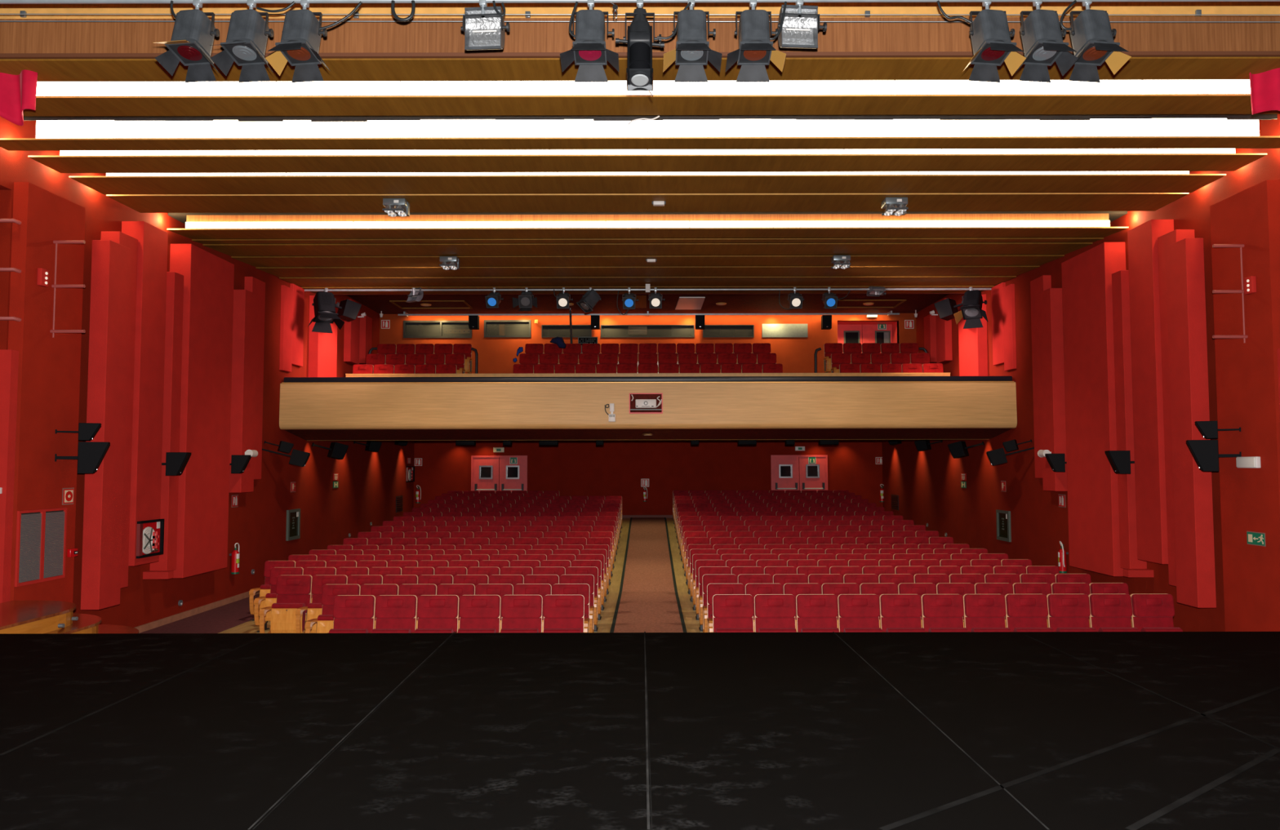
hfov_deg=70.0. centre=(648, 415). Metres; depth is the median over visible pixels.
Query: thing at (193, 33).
spotlight
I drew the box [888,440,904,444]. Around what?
loudspeaker
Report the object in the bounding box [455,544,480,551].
seat
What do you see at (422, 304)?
recessed light
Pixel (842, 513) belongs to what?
seat
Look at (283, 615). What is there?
seat cushion
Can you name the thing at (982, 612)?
seat
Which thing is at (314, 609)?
seat
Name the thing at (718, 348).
balcony chair
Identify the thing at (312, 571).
seat
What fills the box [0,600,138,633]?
wooden steps
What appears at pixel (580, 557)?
seat
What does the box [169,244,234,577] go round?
acoustic panel
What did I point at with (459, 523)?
seat
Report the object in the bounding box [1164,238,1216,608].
acoustic panel
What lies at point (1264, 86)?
stage curtain
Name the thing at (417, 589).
seat
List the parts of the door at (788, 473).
pane, pane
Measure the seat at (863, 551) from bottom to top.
0.945 m
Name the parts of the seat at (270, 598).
armrest, backrest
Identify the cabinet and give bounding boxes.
[136,519,164,558]
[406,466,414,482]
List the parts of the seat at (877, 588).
backrest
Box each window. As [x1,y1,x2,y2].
[403,320,471,337]
[484,320,530,337]
[541,324,591,337]
[600,324,694,337]
[702,324,754,337]
[761,324,808,337]
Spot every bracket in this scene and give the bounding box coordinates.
[49,240,85,337]
[1212,244,1248,342]
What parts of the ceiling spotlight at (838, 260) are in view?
trim plate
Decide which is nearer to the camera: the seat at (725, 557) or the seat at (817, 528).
the seat at (725, 557)
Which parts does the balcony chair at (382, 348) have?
backrest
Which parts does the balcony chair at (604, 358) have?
backrest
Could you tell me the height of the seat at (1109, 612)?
0.945 m
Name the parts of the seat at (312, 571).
backrest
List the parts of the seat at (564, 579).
backrest, armrest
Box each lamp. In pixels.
[244,449,257,457]
[472,30,497,32]
[786,28,809,31]
[1037,449,1051,457]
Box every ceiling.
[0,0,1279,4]
[22,93,1279,116]
[27,153,1266,173]
[69,173,1226,195]
[106,192,1189,213]
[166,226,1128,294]
[284,428,1011,440]
[333,293,964,314]
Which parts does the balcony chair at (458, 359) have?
armrest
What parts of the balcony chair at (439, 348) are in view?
backrest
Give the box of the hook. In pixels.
[610,2,617,18]
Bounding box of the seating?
[412,489,884,542]
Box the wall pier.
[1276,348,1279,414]
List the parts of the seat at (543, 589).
backrest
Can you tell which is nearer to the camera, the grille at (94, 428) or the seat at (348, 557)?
the grille at (94, 428)
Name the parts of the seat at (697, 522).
armrest, backrest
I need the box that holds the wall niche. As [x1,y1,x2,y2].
[837,320,898,343]
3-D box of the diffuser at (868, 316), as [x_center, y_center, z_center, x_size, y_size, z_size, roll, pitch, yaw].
[6.500,-2.869,26.488,0.274,0.066,0.016,0,-3,0]
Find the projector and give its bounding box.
[629,393,662,413]
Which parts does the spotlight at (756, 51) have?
barn door, barn door, barn door frame, barn door, tilt knob, barn door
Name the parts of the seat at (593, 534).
backrest, armrest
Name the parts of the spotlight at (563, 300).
barn door frame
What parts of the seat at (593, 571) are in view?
backrest, armrest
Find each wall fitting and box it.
[357,312,366,317]
[929,310,937,315]
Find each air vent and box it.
[14,507,66,586]
[395,495,403,512]
[890,494,898,511]
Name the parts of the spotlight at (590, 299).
barn door frame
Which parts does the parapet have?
rail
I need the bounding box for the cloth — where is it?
[516,346,523,356]
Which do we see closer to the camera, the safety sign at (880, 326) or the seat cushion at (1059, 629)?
the seat cushion at (1059, 629)
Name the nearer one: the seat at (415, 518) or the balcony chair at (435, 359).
the seat at (415, 518)
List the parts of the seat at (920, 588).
backrest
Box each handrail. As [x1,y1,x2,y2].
[368,347,377,354]
[471,347,478,373]
[813,347,821,373]
[918,347,927,352]
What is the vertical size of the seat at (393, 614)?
0.945 m
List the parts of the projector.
casing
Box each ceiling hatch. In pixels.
[635,294,646,308]
[675,297,705,309]
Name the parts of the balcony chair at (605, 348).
backrest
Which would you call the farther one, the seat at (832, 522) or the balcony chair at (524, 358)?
the balcony chair at (524, 358)
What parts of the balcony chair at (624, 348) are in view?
backrest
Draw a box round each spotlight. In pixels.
[152,0,219,82]
[210,0,274,83]
[265,0,329,83]
[307,288,344,333]
[382,198,409,217]
[439,256,459,270]
[484,287,503,308]
[512,287,537,311]
[555,287,573,308]
[560,0,619,82]
[576,287,600,312]
[615,0,664,97]
[622,287,638,309]
[648,287,664,308]
[662,0,722,82]
[724,0,786,82]
[787,287,804,308]
[822,287,838,308]
[831,255,850,269]
[880,197,908,216]
[954,286,987,328]
[962,0,1026,82]
[1015,0,1078,82]
[1066,0,1131,82]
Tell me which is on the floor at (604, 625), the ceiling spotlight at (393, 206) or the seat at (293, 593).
the seat at (293, 593)
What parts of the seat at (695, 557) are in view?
armrest, backrest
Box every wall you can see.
[0,116,414,627]
[8,182,85,603]
[345,373,950,377]
[379,313,916,373]
[413,440,883,515]
[881,114,1279,631]
[1209,179,1279,631]
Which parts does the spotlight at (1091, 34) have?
barn door, barn door, barn door frame, barn door, tilt knob, barn door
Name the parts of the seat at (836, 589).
backrest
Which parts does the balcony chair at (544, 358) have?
backrest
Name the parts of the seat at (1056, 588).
backrest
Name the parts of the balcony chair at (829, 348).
armrest, backrest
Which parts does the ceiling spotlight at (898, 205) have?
trim plate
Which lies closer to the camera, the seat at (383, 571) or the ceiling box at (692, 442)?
the seat at (383, 571)
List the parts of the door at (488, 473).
pane, pane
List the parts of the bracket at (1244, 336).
arm, arm, arm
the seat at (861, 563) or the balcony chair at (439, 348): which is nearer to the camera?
the seat at (861, 563)
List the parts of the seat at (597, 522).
backrest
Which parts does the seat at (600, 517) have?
backrest, armrest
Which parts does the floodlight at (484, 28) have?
tilt knob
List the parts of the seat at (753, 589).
backrest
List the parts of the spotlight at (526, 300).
barn door, barn door, barn door frame, barn door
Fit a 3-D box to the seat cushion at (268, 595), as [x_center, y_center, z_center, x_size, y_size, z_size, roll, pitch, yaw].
[-5.725,2.986,14.272,0.444,0.405,0.133,0,-3,0]
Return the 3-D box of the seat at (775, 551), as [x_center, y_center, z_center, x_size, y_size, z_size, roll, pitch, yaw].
[2.594,3.026,17.276,0.546,0.945,0.579,0,-3,0]
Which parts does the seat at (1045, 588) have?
backrest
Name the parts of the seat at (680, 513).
backrest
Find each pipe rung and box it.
[0,218,21,224]
[0,267,21,273]
[0,316,21,321]
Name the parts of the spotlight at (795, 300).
barn door frame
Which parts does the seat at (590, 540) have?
backrest, armrest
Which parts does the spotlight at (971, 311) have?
barn door, barn door, barn door frame, barn door, barn door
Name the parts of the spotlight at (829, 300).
barn door frame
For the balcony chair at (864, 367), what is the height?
0.945 m
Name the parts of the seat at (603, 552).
backrest, armrest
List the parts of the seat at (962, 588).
backrest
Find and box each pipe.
[0,20,1279,22]
[304,284,991,293]
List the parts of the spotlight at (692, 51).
barn door, barn door, barn door frame, barn door, tilt knob, barn door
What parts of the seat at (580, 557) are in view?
backrest, armrest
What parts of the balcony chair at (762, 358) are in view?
backrest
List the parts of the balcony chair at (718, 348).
backrest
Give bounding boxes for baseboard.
[134,590,259,633]
[622,515,672,517]
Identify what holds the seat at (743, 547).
on the floor at (604, 625)
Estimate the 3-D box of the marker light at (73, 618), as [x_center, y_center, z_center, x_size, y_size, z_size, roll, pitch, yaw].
[-6.501,2.309,10.369,0.050,0.042,0.042,0,-3,0]
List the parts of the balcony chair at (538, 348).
backrest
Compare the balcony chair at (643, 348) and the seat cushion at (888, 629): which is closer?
the seat cushion at (888, 629)
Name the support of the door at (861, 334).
attached to the wall niche
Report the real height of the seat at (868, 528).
0.945 m
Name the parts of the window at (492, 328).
pane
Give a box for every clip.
[19,10,26,17]
[353,12,359,18]
[524,11,530,17]
[864,10,870,17]
[1195,9,1201,17]
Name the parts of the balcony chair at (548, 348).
backrest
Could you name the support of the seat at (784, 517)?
on the floor at (604, 625)
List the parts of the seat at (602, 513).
backrest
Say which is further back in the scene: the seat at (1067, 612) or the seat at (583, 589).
the seat at (583, 589)
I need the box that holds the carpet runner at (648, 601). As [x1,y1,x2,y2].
[609,517,686,632]
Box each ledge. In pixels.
[142,570,173,579]
[1123,568,1153,577]
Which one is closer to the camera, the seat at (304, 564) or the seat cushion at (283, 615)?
the seat cushion at (283, 615)
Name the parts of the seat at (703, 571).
armrest, backrest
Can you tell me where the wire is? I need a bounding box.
[0,13,1279,15]
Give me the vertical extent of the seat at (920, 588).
0.945 m
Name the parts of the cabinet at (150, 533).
plate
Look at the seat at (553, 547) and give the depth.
18.48 m
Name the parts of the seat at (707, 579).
armrest, backrest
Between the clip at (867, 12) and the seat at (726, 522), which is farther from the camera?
the seat at (726, 522)
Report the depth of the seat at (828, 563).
15.47 m
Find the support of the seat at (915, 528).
on the floor at (604, 625)
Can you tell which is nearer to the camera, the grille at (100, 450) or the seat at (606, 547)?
the grille at (100, 450)
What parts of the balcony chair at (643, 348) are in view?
backrest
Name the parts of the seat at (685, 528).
armrest, backrest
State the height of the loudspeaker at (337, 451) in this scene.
0.408 m
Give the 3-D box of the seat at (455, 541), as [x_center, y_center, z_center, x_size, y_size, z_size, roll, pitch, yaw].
[-4.186,3.080,19.253,0.546,0.945,0.579,0,-3,0]
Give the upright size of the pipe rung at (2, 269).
0.048 m
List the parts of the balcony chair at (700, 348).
backrest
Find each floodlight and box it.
[406,287,423,302]
[460,0,510,50]
[777,0,826,48]
[866,286,886,296]
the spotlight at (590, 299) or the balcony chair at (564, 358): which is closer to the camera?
the spotlight at (590, 299)
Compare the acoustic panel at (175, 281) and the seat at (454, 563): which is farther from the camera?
the seat at (454, 563)
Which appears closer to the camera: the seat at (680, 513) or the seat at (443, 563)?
the seat at (443, 563)
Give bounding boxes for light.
[35,80,1250,96]
[35,118,1259,137]
[57,623,65,627]
[59,148,1235,155]
[71,616,78,620]
[106,171,1189,176]
[177,600,182,605]
[420,303,431,306]
[493,447,504,452]
[641,433,654,435]
[645,258,656,262]
[652,200,666,206]
[715,302,726,305]
[795,446,804,450]
[862,302,874,305]
[866,315,877,318]
[1235,456,1261,467]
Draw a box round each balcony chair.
[352,364,373,373]
[365,354,386,365]
[373,364,394,373]
[377,343,396,364]
[385,354,405,365]
[394,364,415,373]
[395,343,415,355]
[405,354,425,372]
[414,364,435,373]
[415,343,434,355]
[425,354,444,365]
[434,343,453,364]
[435,364,457,373]
[444,353,465,373]
[453,343,472,373]
[513,364,533,373]
[519,353,538,365]
[524,343,543,364]
[533,364,554,373]
[539,353,558,373]
[544,343,562,364]
[555,364,574,373]
[559,353,578,373]
[563,343,581,355]
[575,364,595,373]
[578,353,598,367]
[582,343,600,356]
[595,353,617,373]
[596,364,616,373]
[598,343,619,364]
[616,353,637,373]
[617,343,638,364]
[617,364,637,373]
[637,343,657,366]
[637,364,657,373]
[638,353,657,364]
[657,343,675,363]
[657,353,677,373]
[658,364,679,373]
[676,343,694,364]
[677,353,697,368]
[679,364,699,373]
[695,343,714,364]
[697,353,716,373]
[700,364,719,373]
[714,343,733,364]
[717,353,737,373]
[720,364,741,373]
[733,343,751,356]
[737,353,756,373]
[741,364,761,373]
[751,343,770,364]
[756,353,776,373]
[762,364,782,373]
[823,342,842,373]
[831,353,850,373]
[839,363,860,373]
[842,342,862,354]
[850,353,871,369]
[859,363,880,373]
[861,342,880,363]
[870,353,890,364]
[880,342,899,363]
[880,363,902,373]
[889,352,910,364]
[899,342,918,354]
[901,363,922,373]
[910,352,929,364]
[922,363,943,373]
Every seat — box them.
[248,560,295,621]
[253,567,303,632]
[258,574,312,633]
[288,555,317,562]
[295,560,326,568]
[295,574,347,633]
[302,567,336,621]
[304,584,360,633]
[308,549,336,555]
[316,555,346,561]
[325,560,356,568]
[327,545,352,551]
[327,595,375,633]
[336,549,363,555]
[336,567,368,576]
[342,537,368,546]
[346,555,374,562]
[346,574,382,586]
[352,545,378,551]
[356,560,387,568]
[357,532,381,539]
[360,584,399,628]
[363,549,390,555]
[367,537,391,546]
[368,567,401,577]
[368,595,417,633]
[370,526,393,533]
[374,554,403,561]
[378,545,404,551]
[381,532,404,539]
[382,520,404,527]
[382,574,417,586]
[387,560,417,569]
[390,549,417,556]
[391,537,416,546]
[392,526,415,533]
[393,516,413,521]
[398,583,436,628]
[401,567,434,578]
[403,511,422,517]
[403,554,431,562]
[404,520,425,532]
[404,532,427,539]
[404,545,430,552]
[411,595,459,633]
[413,516,434,521]
[415,525,437,537]
[416,537,440,549]
[417,549,444,560]
[417,560,448,573]
[417,574,453,592]
[422,511,442,517]
[425,520,446,527]
[427,531,450,539]
[430,544,455,554]
[432,554,461,562]
[434,516,454,521]
[434,567,467,583]
[436,583,475,629]
[437,525,459,533]
[440,537,465,546]
[442,511,462,517]
[444,549,471,556]
[446,520,467,527]
[448,560,479,574]
[450,531,473,538]
[453,574,488,595]
[454,515,475,522]
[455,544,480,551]
[457,595,501,632]
[459,525,481,537]
[461,554,489,564]
[462,511,481,520]
[465,537,489,549]
[467,520,488,527]
[467,567,500,583]
[471,549,498,555]
[474,531,497,544]
[475,515,494,522]
[475,583,513,630]
[479,560,509,574]
[481,511,501,520]
[481,525,503,533]
[481,544,506,551]
[488,520,510,528]
[488,574,524,595]
[489,537,513,546]
[489,554,518,567]
[495,515,515,525]
[497,531,519,544]
[498,549,525,558]
[500,566,533,582]
[500,595,542,632]
[501,511,520,520]
[503,525,525,537]
[506,544,532,554]
[510,520,530,531]
[510,560,540,569]
[514,537,537,549]
[514,583,551,632]
[515,515,535,525]
[518,554,546,566]
[520,511,540,520]
[520,531,542,544]
[524,574,559,595]
[526,525,547,537]
[526,549,552,559]
[531,520,551,531]
[533,544,557,554]
[533,566,565,583]
[536,515,555,525]
[538,537,562,549]
[540,511,559,520]
[541,560,570,574]
[542,595,584,632]
[543,531,566,544]
[547,554,575,566]
[548,525,569,537]
[552,520,573,531]
[552,583,589,632]
[553,549,579,559]
[556,515,576,525]
[558,544,583,554]
[560,511,578,520]
[560,574,594,632]
[563,537,586,549]
[566,566,598,631]
[567,531,589,543]
[570,525,591,537]
[571,560,601,620]
[573,520,594,531]
[576,554,604,610]
[577,515,596,525]
[579,511,598,520]
[580,549,606,602]
[584,544,608,594]
[586,537,611,584]
[590,531,613,576]
[592,525,614,568]
[595,520,615,560]
[597,515,617,555]
[599,511,618,548]
[678,511,697,548]
[679,515,699,554]
[680,520,701,560]
[682,525,703,568]
[684,531,706,576]
[685,537,709,584]
[687,544,712,594]
[689,549,715,601]
[692,554,719,610]
[695,560,724,620]
[697,511,716,519]
[698,566,730,631]
[699,515,719,525]
[702,520,722,531]
[702,574,737,632]
[704,525,725,537]
[706,531,729,544]
[706,583,744,632]
[710,537,733,549]
[712,594,753,632]
[713,544,737,554]
[716,549,743,559]
[717,511,736,519]
[720,515,739,525]
[720,554,749,566]
[723,520,743,531]
[725,560,755,574]
[726,525,747,533]
[729,531,752,544]
[731,566,763,583]
[733,537,758,549]
[737,511,755,519]
[737,573,772,594]
[738,544,764,551]
[740,515,759,525]
[743,548,770,556]
[744,520,764,531]
[745,583,782,631]
[748,525,770,537]
[749,554,777,566]
[753,531,776,539]
[753,594,796,632]
[755,560,786,573]
[756,511,775,519]
[758,537,782,546]
[760,515,780,525]
[764,544,789,551]
[764,566,795,583]
[765,520,786,527]
[770,525,792,533]
[770,548,797,559]
[773,573,807,594]
[776,511,795,519]
[776,531,799,541]
[778,554,806,566]
[781,515,800,525]
[782,537,807,548]
[783,583,821,631]
[786,520,807,526]
[786,560,817,573]
[790,544,815,554]
[792,525,814,537]
[795,511,814,519]
[795,594,839,632]
[796,566,829,583]
[798,548,824,559]
[800,531,822,543]
[801,515,821,525]
[807,537,831,546]
[807,554,835,561]
[808,520,828,526]
[808,573,843,594]
[814,525,836,533]
[815,511,834,519]
[815,544,840,554]
[817,560,848,569]
[821,583,859,627]
[822,515,841,525]
[822,531,845,544]
[825,548,852,557]
[829,520,850,531]
[829,566,862,577]
[831,537,855,548]
[834,511,853,519]
[835,553,864,563]
[836,525,859,532]
[837,594,882,632]
[840,544,866,551]
[842,515,862,524]
[843,573,878,586]
[845,531,869,544]
[848,560,878,568]
[850,520,871,530]
[852,548,879,555]
[853,511,873,519]
[855,537,879,546]
[859,524,881,533]
[859,582,897,627]
[862,515,882,524]
[862,566,894,576]
[864,553,893,560]
[866,544,892,550]
[869,530,892,537]
[871,520,893,527]
[873,511,893,516]
[878,559,909,568]
[878,573,914,586]
[879,548,906,555]
[879,594,924,631]
[880,537,904,545]
[881,524,903,532]
[882,515,902,521]
[892,520,914,526]
[892,530,915,537]
[892,543,918,550]
[893,553,921,561]
[894,566,928,576]
[897,582,936,627]
[903,524,925,532]
[904,537,928,546]
[906,548,933,555]
[909,559,940,568]
[913,573,949,585]
[915,530,938,538]
[918,543,943,550]
[920,594,968,631]
[921,553,951,560]
[927,566,960,576]
[928,537,953,545]
[933,548,960,555]
[936,582,974,627]
[939,559,970,568]
[943,543,969,550]
[949,573,984,585]
[950,553,979,561]
[960,548,987,555]
[960,565,993,575]
[963,594,1010,631]
[970,559,1001,568]
[974,582,1013,627]
[979,553,1008,560]
[984,573,1020,584]
[993,565,1026,575]
[1000,559,1031,567]
[1004,594,1053,631]
[1012,582,1052,627]
[1019,573,1055,584]
[1026,565,1059,574]
[1046,593,1097,631]
[1050,582,1090,627]
[1054,573,1091,584]
[1088,582,1132,627]
[1088,593,1139,631]
[1129,593,1182,631]
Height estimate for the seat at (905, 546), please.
0.945 m
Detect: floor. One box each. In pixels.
[0,631,1279,829]
[217,517,702,633]
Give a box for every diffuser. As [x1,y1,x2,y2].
[867,315,877,317]
[1235,457,1255,466]
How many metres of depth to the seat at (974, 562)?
15.47 m
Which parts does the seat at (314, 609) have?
armrest, backrest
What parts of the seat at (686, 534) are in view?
armrest, backrest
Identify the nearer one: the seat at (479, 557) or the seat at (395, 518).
the seat at (479, 557)
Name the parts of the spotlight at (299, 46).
barn door, barn door, barn door frame, barn door, barn door, tilt knob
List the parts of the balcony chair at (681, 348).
backrest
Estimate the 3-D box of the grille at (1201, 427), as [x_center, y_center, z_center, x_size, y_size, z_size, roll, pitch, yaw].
[7.237,0.202,11.984,0.107,0.190,0.320,-2,-4,29]
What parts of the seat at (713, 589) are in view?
armrest, backrest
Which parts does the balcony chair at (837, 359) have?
armrest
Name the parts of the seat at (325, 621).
armrest, backrest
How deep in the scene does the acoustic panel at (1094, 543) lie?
15.37 m
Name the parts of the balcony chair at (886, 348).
backrest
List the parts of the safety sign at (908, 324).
plate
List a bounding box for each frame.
[389,300,472,309]
[822,299,906,308]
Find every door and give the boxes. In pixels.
[471,455,527,493]
[770,454,827,493]
[837,324,892,353]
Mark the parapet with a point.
(689, 402)
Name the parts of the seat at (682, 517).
armrest, backrest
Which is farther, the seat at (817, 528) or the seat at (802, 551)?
the seat at (817, 528)
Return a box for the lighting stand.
[568,307,572,343]
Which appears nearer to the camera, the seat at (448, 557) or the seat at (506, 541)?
the seat at (448, 557)
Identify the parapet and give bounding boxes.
[279,376,1017,430]
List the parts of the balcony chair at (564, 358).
backrest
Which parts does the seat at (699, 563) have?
armrest, backrest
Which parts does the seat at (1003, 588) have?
backrest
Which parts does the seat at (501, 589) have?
backrest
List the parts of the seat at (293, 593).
armrest, backrest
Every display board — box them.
[285,508,300,541]
[995,509,1011,542]
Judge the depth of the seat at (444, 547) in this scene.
18.48 m
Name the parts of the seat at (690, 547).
armrest, backrest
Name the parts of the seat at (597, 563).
backrest, armrest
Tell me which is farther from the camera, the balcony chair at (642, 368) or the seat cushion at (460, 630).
the balcony chair at (642, 368)
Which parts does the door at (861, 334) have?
pane, pane, pane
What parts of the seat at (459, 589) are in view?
backrest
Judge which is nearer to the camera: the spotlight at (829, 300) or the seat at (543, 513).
the spotlight at (829, 300)
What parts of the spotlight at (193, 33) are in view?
barn door, barn door, barn door frame, barn door, barn door, tilt knob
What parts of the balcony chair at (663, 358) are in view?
backrest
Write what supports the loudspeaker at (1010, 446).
attached to the wall at (926, 484)
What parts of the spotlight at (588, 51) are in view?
barn door, barn door, barn door frame, barn door, tilt knob, barn door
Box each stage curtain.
[0,70,38,126]
[1248,67,1279,115]
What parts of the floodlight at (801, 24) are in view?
tilt knob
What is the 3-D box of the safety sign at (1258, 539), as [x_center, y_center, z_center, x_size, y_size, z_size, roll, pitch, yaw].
[7.611,1.549,11.450,0.012,0.168,0.346,0,-3,0]
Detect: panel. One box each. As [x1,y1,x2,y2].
[0,57,1279,81]
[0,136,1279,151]
[0,349,18,603]
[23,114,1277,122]
[36,267,48,287]
[80,240,130,609]
[100,231,137,588]
[121,221,168,566]
[149,271,183,570]
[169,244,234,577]
[228,289,257,493]
[244,276,265,479]
[279,284,293,372]
[289,283,304,366]
[307,295,337,377]
[343,299,359,364]
[359,315,372,364]
[924,314,936,363]
[935,297,952,363]
[958,294,987,376]
[991,282,1005,365]
[1002,284,1016,371]
[1030,275,1051,478]
[1038,288,1067,491]
[1061,242,1125,576]
[1111,270,1146,568]
[1127,219,1173,564]
[1157,229,1195,586]
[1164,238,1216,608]
[1243,275,1256,294]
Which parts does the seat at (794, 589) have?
backrest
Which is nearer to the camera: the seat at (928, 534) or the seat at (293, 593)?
the seat at (293, 593)
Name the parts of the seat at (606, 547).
backrest, armrest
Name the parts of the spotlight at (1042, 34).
barn door, barn door, barn door frame, barn door, tilt knob, barn door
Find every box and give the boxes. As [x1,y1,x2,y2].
[455,440,475,445]
[502,440,511,445]
[538,440,558,445]
[595,440,604,445]
[604,403,615,422]
[690,440,698,444]
[737,440,756,444]
[785,440,795,444]
[818,440,839,444]
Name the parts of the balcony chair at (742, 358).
backrest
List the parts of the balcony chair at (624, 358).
backrest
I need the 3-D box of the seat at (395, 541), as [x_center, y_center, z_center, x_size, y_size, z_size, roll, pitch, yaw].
[-5.226,3.082,19.253,0.546,0.945,0.579,0,-3,0]
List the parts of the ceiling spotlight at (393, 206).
trim plate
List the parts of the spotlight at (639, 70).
colour frame, shutter handle, tilt knob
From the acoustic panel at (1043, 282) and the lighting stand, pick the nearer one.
the acoustic panel at (1043, 282)
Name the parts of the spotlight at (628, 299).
barn door frame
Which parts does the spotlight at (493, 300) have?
barn door frame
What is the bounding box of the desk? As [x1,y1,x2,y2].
[577,337,597,353]
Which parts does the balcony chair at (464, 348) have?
backrest, armrest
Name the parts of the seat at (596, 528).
backrest, armrest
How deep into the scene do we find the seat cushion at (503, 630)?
11.09 m
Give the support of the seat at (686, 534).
on the floor at (604, 625)
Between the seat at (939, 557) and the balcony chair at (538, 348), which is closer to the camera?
the seat at (939, 557)
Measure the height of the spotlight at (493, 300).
0.469 m
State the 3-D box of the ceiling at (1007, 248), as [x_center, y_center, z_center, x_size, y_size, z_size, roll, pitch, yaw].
[-0.005,-2.939,18.148,15.520,0.248,6.791,0,-3,0]
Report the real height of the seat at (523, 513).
0.945 m
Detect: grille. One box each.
[90,425,101,439]
[93,444,110,472]
[177,453,191,474]
[240,456,251,472]
[469,315,477,328]
[591,315,599,328]
[696,315,704,328]
[823,315,831,328]
[1044,454,1055,471]
[1104,452,1119,472]
[1186,441,1202,470]
[1195,422,1205,437]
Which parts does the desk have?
panel, knob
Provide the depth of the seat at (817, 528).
21.40 m
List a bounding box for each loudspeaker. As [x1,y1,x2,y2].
[54,441,110,473]
[55,422,101,440]
[161,452,191,475]
[229,454,251,473]
[262,448,310,466]
[264,440,293,453]
[311,442,348,459]
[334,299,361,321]
[353,440,382,452]
[391,440,408,446]
[468,315,479,329]
[591,315,599,329]
[694,315,704,329]
[821,315,831,329]
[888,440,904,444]
[914,440,942,451]
[934,297,963,320]
[947,440,984,458]
[986,447,1034,466]
[1002,440,1032,452]
[1044,453,1066,471]
[1104,450,1134,474]
[1186,440,1241,471]
[1194,421,1240,439]
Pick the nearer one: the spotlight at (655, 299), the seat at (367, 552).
the seat at (367, 552)
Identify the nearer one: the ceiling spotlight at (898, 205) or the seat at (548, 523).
the ceiling spotlight at (898, 205)
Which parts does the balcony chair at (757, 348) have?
backrest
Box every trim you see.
[0,1,1279,8]
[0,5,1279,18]
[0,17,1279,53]
[0,51,1279,59]
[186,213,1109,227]
[364,439,929,440]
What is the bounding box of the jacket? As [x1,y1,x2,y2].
[550,337,566,348]
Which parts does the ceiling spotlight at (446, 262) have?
trim plate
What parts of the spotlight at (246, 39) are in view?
barn door, barn door, barn door frame, barn door, barn door, tilt knob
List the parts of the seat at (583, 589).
backrest, armrest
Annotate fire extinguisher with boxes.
[229,542,239,573]
[415,484,421,503]
[643,487,647,502]
[880,484,884,502]
[1057,541,1068,573]
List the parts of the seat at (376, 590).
backrest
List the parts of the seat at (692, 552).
armrest, backrest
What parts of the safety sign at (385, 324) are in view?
plate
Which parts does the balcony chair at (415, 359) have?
backrest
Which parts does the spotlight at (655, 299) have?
barn door frame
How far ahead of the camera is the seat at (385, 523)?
22.35 m
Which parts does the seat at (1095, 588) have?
backrest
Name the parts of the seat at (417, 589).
backrest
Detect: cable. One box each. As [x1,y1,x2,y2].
[169,0,176,18]
[256,1,295,13]
[319,1,362,30]
[391,0,415,22]
[492,0,505,17]
[568,1,577,37]
[617,290,628,315]
[627,115,659,124]
[657,1,691,39]
[769,1,786,40]
[778,290,791,310]
[937,0,972,23]
[1059,0,1076,30]
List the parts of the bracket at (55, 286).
arm, arm, arm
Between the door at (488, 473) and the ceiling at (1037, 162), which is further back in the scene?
the door at (488, 473)
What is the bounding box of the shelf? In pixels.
[630,408,662,410]
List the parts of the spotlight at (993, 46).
barn door, barn door, barn door frame, barn door, tilt knob, barn door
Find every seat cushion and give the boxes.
[260,584,271,589]
[265,593,276,598]
[271,603,305,631]
[307,603,322,608]
[317,614,333,620]
[328,628,368,633]
[371,628,410,633]
[414,628,453,633]
[457,628,495,632]
[500,628,537,632]
[543,628,581,632]
[715,627,753,632]
[758,627,796,632]
[800,627,839,632]
[843,627,882,632]
[885,627,924,631]
[928,627,968,631]
[970,627,1010,631]
[1013,627,1053,631]
[1055,627,1097,631]
[1097,627,1139,631]
[1141,627,1182,631]
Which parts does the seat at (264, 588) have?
armrest, backrest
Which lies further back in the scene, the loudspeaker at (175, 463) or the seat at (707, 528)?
the seat at (707, 528)
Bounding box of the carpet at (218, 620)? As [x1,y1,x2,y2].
[139,593,259,633]
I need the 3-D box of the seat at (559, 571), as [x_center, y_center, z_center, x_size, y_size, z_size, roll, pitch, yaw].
[-1.586,2.866,14.234,0.546,0.945,0.579,0,-3,0]
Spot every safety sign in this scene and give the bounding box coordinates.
[62,487,74,505]
[231,494,238,507]
[290,481,295,492]
[333,473,338,480]
[333,481,338,488]
[381,320,390,328]
[414,458,422,466]
[509,457,517,464]
[640,479,648,486]
[808,457,816,463]
[875,457,882,464]
[877,324,886,329]
[904,320,914,328]
[960,473,966,480]
[960,481,966,488]
[1000,480,1005,492]
[1057,493,1066,507]
[1246,531,1266,546]
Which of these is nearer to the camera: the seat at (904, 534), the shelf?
the shelf
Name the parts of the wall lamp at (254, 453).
lamp shade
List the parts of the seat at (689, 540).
armrest, backrest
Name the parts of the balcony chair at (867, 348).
backrest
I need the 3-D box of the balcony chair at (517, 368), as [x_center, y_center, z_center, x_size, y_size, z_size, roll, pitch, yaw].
[-3.143,-0.812,22.634,0.546,0.945,0.579,0,-3,0]
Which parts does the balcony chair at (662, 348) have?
backrest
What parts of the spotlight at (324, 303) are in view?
barn door, barn door frame, barn door, barn door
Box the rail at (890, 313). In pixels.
[398,311,899,316]

